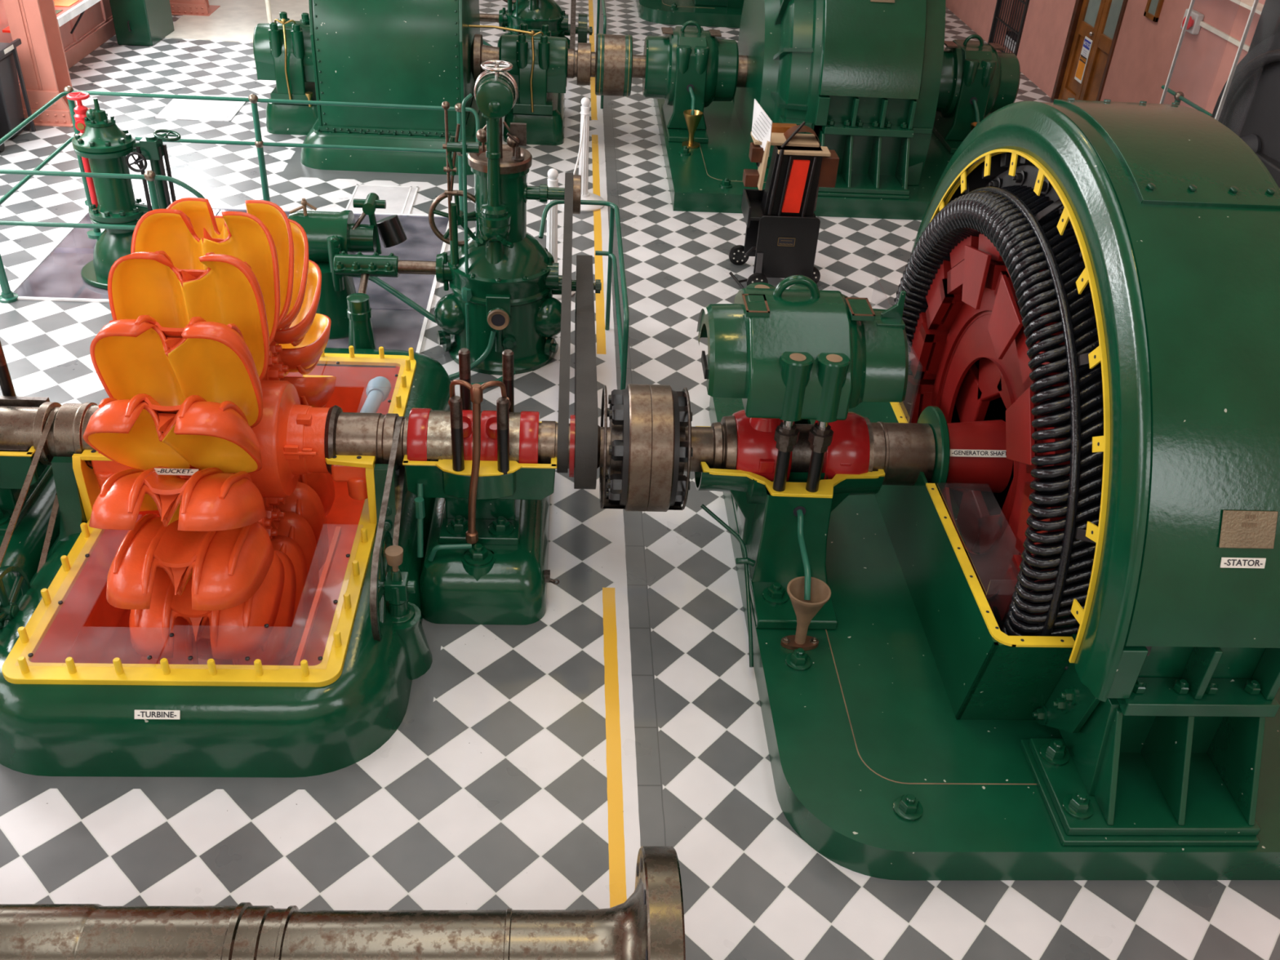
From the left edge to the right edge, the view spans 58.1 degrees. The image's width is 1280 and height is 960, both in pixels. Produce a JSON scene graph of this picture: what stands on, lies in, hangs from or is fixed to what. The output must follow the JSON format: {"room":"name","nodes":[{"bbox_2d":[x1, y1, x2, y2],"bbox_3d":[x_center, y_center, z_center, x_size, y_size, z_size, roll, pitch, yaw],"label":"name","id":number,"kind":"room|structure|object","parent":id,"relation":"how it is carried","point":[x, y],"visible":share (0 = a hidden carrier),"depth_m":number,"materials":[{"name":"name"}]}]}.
{"room":"power station hall","nodes":[
{"label":"power station hall","id":0,"kind":"room"},
{"bbox_2d":[0,0,111,80],"bbox_3d":[-7.415,-7.858,9.723,0.240,10.400,29.600,1,34,-4],"label":"wall","id":1,"kind":"structure","parent":0,"point":[92,16],"depth_m":15.90,"materials":[{"name":"pink paint"}]},
{"bbox_2d":[2,0,100,33],"bbox_3d":[-7.428,-5.961,15.029,0.440,0.512,2.920,1,34,-4],"label":"bench","id":2,"kind":"object","parent":1,"relation":"attached to","point":[65,10],"visible":0.34,"depth_m":14.76,"materials":[{"name":"white paint"}]},
{"bbox_2d":[18,15,115,95],"bbox_3d":[-7.558,-3.669,12.589,0.040,0.248,29.600,1,34,-4],"label":"baseboard","id":3,"kind":"structure","parent":1,"relation":"attached to","point":[76,51],"depth_m":16.16,"materials":[{"name":"pink paint"}]},
{"bbox_2d":[69,0,107,41],"bbox_3d":[-7.685,-5.815,15.189,0.036,0.352,3.672,1,34,-4],"label":"table legs","id":4,"kind":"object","parent":1,"relation":"attached to","point":[102,2],"depth_m":16.58,"materials":[{"name":"pink paint"}]},
{"bbox_2d":[0,0,1279,959],"bbox_3d":[-0.662,-3.414,13.117,13.880,0.001,29.600,1,34,-4],"label":"floor","id":5,"kind":"structure","parent":0,"point":[531,766],"depth_m":6.10,"materials":[{"name":"white tile"}]},
{"bbox_2d":[0,142,4,151],"bbox_3d":[-7.259,-3.960,12.405,0.496,0.968,0.560,1,34,-4],"label":"rubbish bin","id":6,"kind":"object","parent":5,"relation":"on","point":[2,146],"visible":0.73,"depth_m":12.81,"materials":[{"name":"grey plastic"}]},
{"bbox_2d":[0,42,31,138],"bbox_3d":[-7.290,-4.378,13.015,0.496,0.968,0.560,1,34,-4],"label":"rubbish bin","id":7,"kind":"object","parent":5,"relation":"on","point":[11,113],"visible":0.81,"depth_m":13.00,"materials":[{"name":"grey plastic"}]},
{"bbox_2d":[0,38,35,132],"bbox_3d":[-7.005,-4.103,12.611,0.048,1.000,1.680,1,34,-4],"label":"handrail","id":8,"kind":"object","parent":5,"relation":"on","point":[12,46],"visible":1,"depth_m":13.03,"materials":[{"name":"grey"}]},
{"bbox_2d":[0,340,60,603],"bbox_3d":[-3.886,-0.250,6.954,0.884,1.360,1.700,1,34,-4],"label":"turbine bearing","id":9,"kind":"object","parent":5,"relation":"on","point":[24,548],"visible":0.38,"depth_m":6.72,"materials":[{"name":"green metal"}]},
{"bbox_2d":[2,0,93,127],"bbox_3d":[-6.871,-7.012,12.091,0.660,6.400,0.700,1,34,-4],"label":"steel column","id":10,"kind":"structure","parent":5,"relation":"on","point":[41,53],"depth_m":13.42,"materials":[{"name":"paint"}]},
{"bbox_2d":[0,168,204,303],"bbox_3d":[-5.143,-2.043,9.604,3.096,1.194,0.160,1,34,-4],"label":"pipe railing","id":11,"kind":"object","parent":5,"relation":"on","point":[6,295],"visible":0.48,"depth_m":9.45,"materials":[{"name":"green metal"}]},
{"bbox_2d":[66,91,181,177],"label":"valve","id":12,"kind":"object","parent":5,"relation":"on","point":[102,142],"depth_m":9.70,"materials":[{"name":"green metal"}]},
{"bbox_2d":[109,0,174,46],"bbox_3d":[-7.216,-7.498,16.322,0.551,2.400,0.990,1,34,-4],"label":"tall cabinet","id":13,"kind":"object","parent":5,"relation":"on","point":[135,22],"visible":1,"depth_m":16.55,"materials":[{"name":"metal"}]},
{"bbox_2d":[169,0,220,16],"bbox_3d":[-6.987,-10.174,16.713,0.660,6.400,0.700,1,34,-4],"label":"steel column","id":14,"kind":"structure","parent":5,"relation":"on","point":[178,7],"depth_m":18.22,"materials":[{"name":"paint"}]},
{"bbox_2d":[154,93,248,121],"bbox_3d":[-5.486,-4.685,14.491,0.900,0.011,1.012,1,34,-4],"label":"floor hatch","id":15,"kind":"object","parent":5,"relation":"on","point":[177,108],"visible":0.89,"depth_m":14.40,"materials":[{"name":"white paint"}]},
{"bbox_2d":[0,345,455,777],"bbox_3d":[-2.359,0.020,7.234,2.308,1.010,4.072,1,34,-4],"label":"base","id":16,"kind":"object","parent":5,"relation":"on","point":[64,712],"depth_m":5.82,"materials":[{"name":"green metal"}]},
{"bbox_2d":[0,565,30,629],"bbox_3d":[-3.404,0.690,6.082,0.220,0.484,0.480,1,34,-4],"label":"pump","id":17,"kind":"object","parent":16,"relation":"attached to","point":[9,609],"visible":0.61,"depth_m":6.07,"materials":[{"name":"green metal"}]},
{"bbox_2d":[97,475,364,666],"bbox_3d":[-2.438,0.612,7.558,1.419,0.578,3.159,1,34,-4],"label":"turbine pit interior","id":18,"kind":"structure","parent":16,"relation":"attached to","point":[345,512],"depth_m":7.75,"materials":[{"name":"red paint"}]},
{"bbox_2d":[369,530,416,639],"bbox_3d":[-1.327,0.576,6.245,0.220,0.600,0.600,1,34,-4],"label":"pump","id":19,"kind":"object","parent":16,"relation":"attached to","point":[394,586],"visible":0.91,"depth_m":6.20,"materials":[{"name":"green metal"}]},
{"bbox_2d":[384,545,403,572],"bbox_3d":[-1.307,0.429,6.146,0.096,0.132,0.096,1,34,-4],"label":"cup","id":20,"kind":"object","parent":19,"relation":"on","point":[393,553],"depth_m":6.11,"materials":[{"name":"metal"}]},
{"bbox_2d":[10,204,448,353],"bbox_3d":[-3.684,-1.744,10.480,3.624,0.158,3.464,1,34,-4],"label":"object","id":21,"kind":"object","parent":5,"relation":"on","point":[61,255],"visible":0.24,"depth_m":10.79,"materials":[{"name":"white paint"}]},
{"bbox_2d":[80,228,133,289],"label":"valve","id":22,"kind":"object","parent":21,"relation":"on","point":[111,245],"depth_m":10.12,"materials":[{"name":"green metal"}]},
{"bbox_2d":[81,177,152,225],"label":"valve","id":23,"kind":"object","parent":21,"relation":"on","point":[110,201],"depth_m":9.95,"materials":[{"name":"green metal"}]},
{"bbox_2d":[154,179,176,208],"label":"pipe","id":24,"kind":"object","parent":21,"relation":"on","point":[162,187],"depth_m":10.03,"materials":[{"name":"green metal"}]},
{"bbox_2d":[287,192,436,349],"bbox_3d":[-2.228,-1.684,9.468,1.025,1.080,1.511,-21,42,-32],"label":"valve actuator","id":25,"kind":"object","parent":21,"relation":"on","point":[329,233],"visible":0.73,"depth_m":9.46,"materials":[{"name":"green metal"}]},
{"bbox_2d":[14,209,448,311],"bbox_3d":[-3.740,-1.615,11.316,3.580,1.278,2.180,1,34,-4],"label":"pit","id":26,"kind":"object","parent":5,"relation":"attached to","point":[50,279],"depth_m":12.01,"materials":[{"name":"concrete"}]},
{"bbox_2d":[164,0,309,42],"bbox_3d":[-5.885,-7.489,18.562,2.800,0.012,3.580,1,34,-4],"label":"floor mat","id":27,"kind":"object","parent":5,"relation":"on","point":[234,20],"visible":0.33,"depth_m":18.14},
{"bbox_2d":[265,0,272,22],"bbox_3d":[-5.697,-7.512,17.549,0.320,1.188,0.320,1,34,-4],"label":"barrier post","id":28,"kind":"object","parent":27,"relation":"on","point":[267,2],"visible":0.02,"depth_m":17.73,"materials":[{"name":"white metal"}]},
{"bbox_2d":[0,85,479,212],"bbox_3d":[-3.568,-2.700,10.738,4.040,1.178,2.239,1,34,-4],"label":"pipe railing","id":29,"kind":"object","parent":5,"relation":"on","point":[253,99],"visible":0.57,"depth_m":11.33,"materials":[{"name":"green metal"}]},
{"bbox_2d":[253,11,318,135],"bbox_3d":[-4.134,-5.059,14.022,0.800,1.308,1.636,1,34,-4],"label":"shaft bearing","id":30,"kind":"object","parent":5,"relation":"on","point":[282,50],"visible":0.83,"depth_m":13.50,"materials":[{"name":"green metal"}]},
{"bbox_2d":[0,846,685,959],"bbox_3d":[-2.044,1.869,4.435,4.368,0.904,0.848,1,34,-4],"label":"shaft","id":31,"kind":"object","parent":5,"relation":"on","point":[649,925],"visible":1,"depth_m":4.36,"materials":[{"name":"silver metal"}]},
{"bbox_2d":[325,310,424,351],"bbox_3d":[-2.580,-0.619,9.971,1.400,1.278,1.260,1,34,-4],"label":"pit","id":32,"kind":"object","parent":5,"relation":"attached to","point":[397,330],"depth_m":10.27,"materials":[{"name":"concrete"}]},
{"bbox_2d":[345,184,418,217],"bbox_3d":[-2.742,-2.974,12.256,0.668,0.011,0.860,1,34,-4],"label":"floor hatch","id":33,"kind":"object","parent":5,"relation":"on","point":[399,199],"visible":0.83,"depth_m":12.33,"materials":[{"name":"white paint"}]},
{"bbox_2d":[300,0,486,175],"bbox_3d":[-2.789,-5.383,13.660,2.156,2.400,3.300,1,34,-4],"label":"housing","id":34,"kind":"object","parent":5,"relation":"on","point":[413,52],"visible":0.86,"depth_m":12.63,"materials":[{"name":"green metal"}]},
{"bbox_2d":[468,24,531,34],"bbox_3d":[-1.619,-5.221,13.353,0.722,0.074,0.029,2,34,-2],"label":"pipe","id":35,"kind":"object","parent":34,"relation":"attached to","point":[469,25],"visible":1,"depth_m":13.33,"materials":[{"name":"gold metal"}]},
{"bbox_2d":[402,347,559,625],"bbox_3d":[-0.935,-0.239,7.112,0.913,1.493,1.700,1,34,-4],"label":"turbine bearing","id":36,"kind":"object","parent":5,"relation":"on","point":[485,559],"visible":0.91,"depth_m":6.74,"materials":[{"name":"green metal"}]},
{"bbox_2d":[0,395,610,477],"bbox_3d":[-2.603,-0.266,6.717,5.062,0.452,0.428,1,34,-4],"label":"shaft","id":37,"kind":"object","parent":36,"relation":"attached to","point":[425,434],"visible":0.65,"depth_m":6.64,"materials":[{"name":"metal"}]},
{"bbox_2d":[0,406,59,573],"bbox_3d":[-3.348,0.283,6.368,0.032,0.872,1.440,1,34,-4],"label":"belt","id":38,"kind":"object","parent":37,"relation":"attached to","point":[8,534],"visible":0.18,"depth_m":6.40,"materials":[{"name":"leather"}]},
{"bbox_2d":[83,197,336,665],"bbox_3d":[-2.440,-0.246,6.736,1.268,2.719,2.708,1,34,-4],"label":"wheel","id":39,"kind":"object","parent":37,"relation":"attached to","point":[211,313],"visible":1,"depth_m":6.04,"materials":[{"name":"orange paint"}]},
{"bbox_2d":[369,416,404,640],"bbox_3d":[-1.404,0.286,6.502,0.032,0.803,1.379,1,34,-4],"label":"belt","id":40,"kind":"object","parent":37,"relation":"attached to","point":[373,587],"visible":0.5,"depth_m":6.27,"materials":[{"name":"leather"}]},
{"bbox_2d":[462,416,472,437],"bbox_3d":[-1.018,-0.308,6.625,0.112,0.102,0.122,1,34,-4],"label":"hole","id":41,"kind":"object","parent":37,"relation":"on","point":[467,422],"depth_m":6.62,"materials":[{"name":"red paint"}]},
{"bbox_2d":[485,417,497,438],"bbox_3d":[-0.834,-0.304,6.637,0.112,0.102,0.122,1,34,-4],"label":"hole","id":42,"kind":"object","parent":37,"relation":"on","point":[491,423],"depth_m":6.62,"materials":[{"name":"red paint"}]},
{"bbox_2d":[599,383,693,511],"bbox_3d":[0.028,-0.192,6.900,0.513,0.760,0.760,1,34,-4],"label":"coupling","id":43,"kind":"object","parent":37,"relation":"attached to","point":[649,451],"visible":0.98,"depth_m":6.61,"materials":[{"name":"metal"}]},
{"bbox_2d":[428,60,601,385],"bbox_3d":[-1.014,-2.074,9.003,1.373,2.382,1.005,-17,39,-27],"label":"governor","id":44,"kind":"object","parent":5,"relation":"on","point":[503,282],"visible":0.98,"depth_m":8.94,"materials":[{"name":"green metal"}]},
{"bbox_2d":[333,251,435,293],"bbox_3d":[-2.006,-1.564,9.059,0.840,0.226,0.705,1,34,-4],"label":"shaft","id":45,"kind":"object","parent":44,"relation":"attached to","point":[366,266],"visible":0.99,"depth_m":9.13,"materials":[{"name":"metal"}]},
{"bbox_2d":[556,173,573,472],"bbox_3d":[-0.505,-1.210,7.905,0.064,0.808,3.172,1,34,-4],"label":"belt","id":46,"kind":"object","parent":44,"relation":"attached to","point":[565,340],"visible":0.94,"depth_m":7.39,"materials":[{"name":"rubber"}]},
{"bbox_2d":[573,254,598,488],"bbox_3d":[-0.391,-0.891,8.125,0.128,0.780,3.352,1,34,-4],"label":"belt","id":47,"kind":"object","parent":44,"relation":"attached to","point":[586,410],"visible":0.95,"depth_m":7.11,"materials":[{"name":"rubber"}]},
{"bbox_2d":[498,22,567,145],"bbox_3d":[-1.303,-5.033,14.264,0.800,1.308,1.505,1,34,-4],"label":"housing","id":48,"kind":"object","parent":5,"relation":"on","point":[539,60],"visible":0.9,"depth_m":13.70,"materials":[{"name":"green metal"}]},
{"bbox_2d":[471,34,595,85],"bbox_3d":[-2.214,-5.048,13.795,3.360,0.560,0.560,1,34,-4],"label":"shaft","id":49,"kind":"object","parent":48,"relation":"on","point":[584,59],"visible":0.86,"depth_m":13.69,"materials":[{"name":"metal"}]},
{"bbox_2d":[497,0,592,48],"bbox_3d":[-1.373,-6.888,16.023,1.373,2.382,1.005,-17,39,-27],"label":"governor","id":50,"kind":"object","parent":5,"relation":"on","point":[535,13],"visible":0.4,"depth_m":16.04,"materials":[{"name":"green metal"}]},
{"bbox_2d":[479,13,498,22],"bbox_3d":[-2.364,-6.378,16.079,0.840,0.226,0.705,1,34,-4],"label":"shaft","id":51,"kind":"object","parent":50,"relation":"attached to","point":[483,17],"visible":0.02,"depth_m":16.21,"materials":[{"name":"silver metal"}]},
{"bbox_2d":[569,0,576,77],"bbox_3d":[-0.864,-6.024,14.925,0.064,0.808,3.172,1,34,-4],"label":"belt","id":52,"kind":"object","parent":50,"relation":"attached to","point":[573,5],"visible":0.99,"depth_m":14.24,"materials":[{"name":"rubber"}]},
{"bbox_2d":[546,168,575,299],"bbox_3d":[-0.790,-2.242,10.370,0.480,1.144,0.480,1,34,-4],"label":"stanchion","id":53,"kind":"object","parent":5,"relation":"on","point":[553,174],"visible":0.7,"depth_m":10.31,"materials":[{"name":"white paint"}]},
{"bbox_2d":[561,97,604,212],"bbox_3d":[-0.591,-3.467,12.185,0.480,1.144,0.480,1,34,-4],"label":"stanchion","id":54,"kind":"object","parent":5,"relation":"on","point":[584,157],"visible":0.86,"depth_m":12.22,"materials":[{"name":"white paint"}]},
{"bbox_2d":[573,115,585,174],"bbox_3d":[-0.677,-3.025,11.173,0.035,0.431,2.148,6,34,3],"label":"chain","id":55,"kind":"object","parent":54,"relation":"hanging from","point":[584,116],"visible":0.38,"depth_m":11.76,"materials":[{"name":"white paint"}]},
{"bbox_2d":[538,200,629,390],"bbox_3d":[-0.477,-1.225,8.898,0.666,1.159,2.118,1,34,-4],"label":"guard rail","id":56,"kind":"object","parent":5,"relation":"on","point":[623,335],"visible":0.96,"depth_m":9.10,"materials":[{"name":"green metal"}]},
{"bbox_2d":[595,0,606,108],"bbox_3d":[-0.550,-6.053,15.965,0.383,1.159,2.157,-5,35,-13],"label":"guard rail","id":57,"kind":"object","parent":5,"relation":"on","point":[598,1],"visible":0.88,"depth_m":15.38,"materials":[{"name":"green metal"}]},
{"bbox_2d":[635,0,742,27],"bbox_3d":[2.398,-9.156,21.566,4.992,0.302,4.804,1,34,-4],"label":"plate","id":58,"kind":"object","parent":5,"relation":"on","point":[676,12],"visible":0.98,"depth_m":19.56,"materials":[{"name":"green metal"}]},
{"bbox_2d":[693,0,744,8],"bbox_3d":[1.537,-9.772,21.087,1.920,4.080,4.080,1,34,-4],"label":"generator","id":59,"kind":"object","parent":58,"relation":"on","point":[737,4],"visible":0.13,"depth_m":19.88,"materials":[{"name":"green metal"}]},
{"bbox_2d":[653,97,758,213],"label":"pedestal","id":60,"kind":"object","parent":5,"relation":"on","point":[705,177],"depth_m":13.17,"materials":[{"name":"green metal"}]},
{"bbox_2d":[642,20,738,142],"bbox_3d":[0.601,-4.911,13.963,1.100,1.234,1.500,1,34,-4],"label":"generator bearing","id":61,"kind":"object","parent":60,"relation":"on","point":[687,68],"visible":0.99,"depth_m":13.67,"materials":[{"name":"green metal"}]},
{"bbox_2d":[631,54,747,87],"bbox_3d":[0.675,-4.984,13.986,1.568,0.368,0.368,1,34,-4],"label":"shaft","id":62,"kind":"object","parent":61,"relation":"attached to","point":[638,60],"visible":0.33,"depth_m":13.85,"materials":[{"name":"metal"}]},
{"bbox_2d":[595,33,632,97],"bbox_3d":[-0.319,-5.006,13.921,0.424,0.706,0.706,1,34,-4],"label":"coupling","id":63,"kind":"object","parent":62,"relation":"attached to","point":[614,52],"visible":1,"depth_m":13.63,"materials":[{"name":"metal"}]},
{"bbox_2d":[681,109,702,148],"bbox_3d":[0.612,-4.130,13.565,0.232,0.390,0.232,1,34,-4],"label":"funnel","id":64,"kind":"object","parent":60,"relation":"on","point":[692,122],"visible":1,"depth_m":13.52,"materials":[{"name":"gold metal"}]},
{"bbox_2d":[728,121,839,288],"bbox_3d":[1.331,-2.596,10.825,0.931,1.451,0.908,1,34,-4],"label":"trolley","id":65,"kind":"object","parent":5,"relation":"on","point":[783,226],"visible":0.84,"depth_m":10.67,"materials":[{"name":"black metal"}]},
{"bbox_2d":[751,98,772,166],"bbox_3d":[1.118,-3.144,10.518,0.073,0.601,0.258,-21,42,-32],"label":"information sign","id":66,"kind":"object","parent":65,"relation":"on","point":[762,126],"visible":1,"depth_m":10.45,"materials":[{"name":"white paper"}]},
{"bbox_2d":[813,131,954,220],"label":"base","id":67,"kind":"object","parent":5,"relation":"on","point":[938,157],"depth_m":12.60,"materials":[{"name":"green metal"}]},
{"bbox_2d":[733,0,945,199],"bbox_3d":[2.236,-4.991,14.062,1.916,4.020,4.696,1,34,-4],"label":"generator","id":68,"kind":"object","parent":67,"relation":"on","point":[866,73],"visible":0.85,"depth_m":12.38,"materials":[{"name":"green metal"}]},
{"bbox_2d":[970,121,977,130],"bbox_3d":[4.031,-4.054,13.791,0.232,0.390,0.232,1,34,-4],"label":"funnel","id":69,"kind":"object","parent":67,"relation":"on","point":[973,125],"visible":0.15,"depth_m":13.72,"materials":[{"name":"gold metal"}]},
{"bbox_2d":[932,34,1020,153],"bbox_3d":[4.020,-4.835,14.189,1.100,1.234,1.500,1,34,-4],"label":"generator bearing","id":70,"kind":"object","parent":67,"relation":"on","point":[977,81],"visible":0.8,"depth_m":13.89,"materials":[{"name":"green metal"}]},
{"bbox_2d":[708,395,1279,880],"bbox_3d":[3.315,0.478,7.539,5.392,0.302,4.804,1,34,-4],"label":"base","id":71,"kind":"object","parent":5,"relation":"on","point":[873,766],"visible":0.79,"depth_m":5.86,"materials":[{"name":"green metal"}]},
{"bbox_2d":[693,418,884,667],"bbox_3d":[0.894,0.027,6.886,1.088,1.370,1.727,1,34,-4],"label":"generator bearing","id":72,"kind":"object","parent":71,"relation":"on","point":[783,525],"visible":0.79,"depth_m":6.72,"materials":[{"name":"green metal"}]},
{"bbox_2d":[696,275,908,422],"bbox_3d":[0.915,-0.838,6.466,1.116,0.629,0.956,1,34,-4],"label":"cap","id":73,"kind":"object","parent":72,"relation":"on","point":[804,351],"visible":1,"depth_m":6.25,"materials":[{"name":"green metal"}]},
{"bbox_2d":[684,405,1013,496],"bbox_3d":[1.426,-0.161,6.992,2.380,0.800,0.800,1,34,-4],"label":"shaft","id":74,"kind":"object","parent":72,"relation":"attached to","point":[966,455],"visible":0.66,"depth_m":6.81,"materials":[{"name":"metal"}]},
{"bbox_2d":[780,576,831,650],"bbox_3d":[0.913,0.766,6.413,0.240,0.398,0.240,1,34,-4],"label":"funnel","id":75,"kind":"object","parent":71,"relation":"on","point":[820,593],"visible":0.99,"depth_m":6.38,"materials":[{"name":"orange metal"}]},
{"bbox_2d":[848,97,1279,845],"bbox_3d":[2.281,-0.231,6.974,1.256,3.928,4.696,1,34,-4],"label":"generator","id":76,"kind":"object","parent":71,"relation":"on","point":[1153,656],"visible":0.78,"depth_m":5.46,"materials":[{"name":"green metal"}]},
{"bbox_2d":[900,233,1070,630],"bbox_3d":[2.254,-0.142,7.047,0.760,2.714,2.714,1,34,-4],"label":"rotor","id":77,"kind":"object","parent":76,"relation":"in","point":[972,314],"visible":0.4,"depth_m":6.96,"materials":[{"name":"red paint"}]},
{"bbox_2d":[1160,0,1195,103],"bbox_3d":[5.175,-3.693,10.905,0.260,3.600,0.900,1,34,-4],"label":"pipe","id":78,"kind":"object","parent":5,"relation":"on","point":[1192,2],"visible":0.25,"depth_m":11.09,"materials":[{"name":"grey metal"}]},
{"bbox_2d":[1161,84,1212,115],"bbox_3d":[5.415,-3.037,11.744,0.160,1.599,1.521,1,34,-4],"label":"pipe railing","id":79,"kind":"object","parent":5,"relation":"on","point":[1179,96],"visible":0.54,"depth_m":11.55,"materials":[{"name":"green metal"}]},
{"bbox_2d":[1214,0,1258,120],"bbox_3d":[4.953,-2.931,9.766,0.260,3.600,0.500,1,34,-4],"label":"pipe","id":80,"kind":"object","parent":5,"relation":"on","point":[1255,2],"visible":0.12,"depth_m":9.61,"materials":[{"name":"grey plastic"}]},
{"bbox_2d":[1210,0,1279,188],"bbox_3d":[5.406,-2.235,9.502,1.880,2.800,2.920,1,34,-4],"label":"machine","id":81,"kind":"object","parent":5,"relation":"on","point":[1251,109],"visible":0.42,"depth_m":9.66,"materials":[{"name":"black metal"}]},
{"bbox_2d":[945,0,1265,113],"bbox_3d":[7.406,-7.497,10.728,1.720,10.480,29.600,1,34,-4],"label":"wall","id":82,"kind":"structure","parent":0,"point":[1144,50],"depth_m":14.33,"materials":[{"name":"pink paint"}]},
{"bbox_2d":[987,0,1029,56],"bbox_3d":[6.056,-8.151,18.306,0.064,2.720,1.380,1,34,-4],"label":"iron gate","id":83,"kind":"object","parent":82,"relation":"attached to","point":[998,4],"visible":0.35,"depth_m":18.78,"materials":[{"name":"metal"}]},
{"bbox_2d":[1003,31,1018,53],"bbox_3d":[6.915,-7.283,18.884,1.332,0.732,1.840,1,34,-4],"label":"flight","id":84,"kind":"object","parent":82,"relation":"on","point":[1007,31],"visible":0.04,"depth_m":19.42,"materials":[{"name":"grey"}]},
{"bbox_2d":[1051,0,1128,101],"bbox_3d":[6.275,-6.197,15.677,0.224,2.480,1.580,1,34,-4],"label":"door","id":85,"kind":"structure","parent":82,"relation":"in","point":[1100,21],"depth_m":15.92,"materials":[{"name":"brown wood"}]},
{"bbox_2d":[1074,35,1093,84],"bbox_3d":[6.181,-5.856,16.075,0.016,0.580,0.260,1,34,-4],"label":"notice","id":86,"kind":"object","parent":85,"relation":"attached to","point":[1087,43],"visible":1,"depth_m":16.06,"materials":[{"name":"paper"}]},
{"bbox_2d":[1143,0,1164,22],"bbox_3d":[6.275,-5.908,13.957,0.040,0.620,0.340,1,34,-4],"label":"framed notice","id":87,"kind":"object","parent":82,"relation":"attached to","point":[1153,7],"visible":1,"depth_m":14.05,"materials":[{"name":"brown wood"}]},
{"bbox_2d":[1180,8,1204,35],"bbox_3d":[6.243,-5.220,13.123,0.184,0.220,0.328,1,34,-4],"label":"emergency stop button","id":88,"kind":"object","parent":82,"relation":"attached to","point":[1193,27],"visible":0.74,"depth_m":13.02,"materials":[{"name":"grey plastic"}]},
{"bbox_2d":[1200,21,1249,51],"bbox_3d":[6.380,-4.416,11.927,0.032,0.048,2.580,1,34,-4],"label":"cable conduit","id":89,"kind":"object","parent":82,"relation":"attached to","point":[1202,24],"visible":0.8,"depth_m":12.52,"materials":[{"name":"beige paint"}]},
{"bbox_2d":[1230,0,1263,14],"bbox_3d":[6.307,-4.936,11.943,0.200,0.032,4.800,1,34,-4],"label":"wall shelf","id":90,"kind":"object","parent":82,"relation":"attached to","point":[1248,4],"visible":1,"depth_m":11.85,"materials":[{"name":"beige paint"}]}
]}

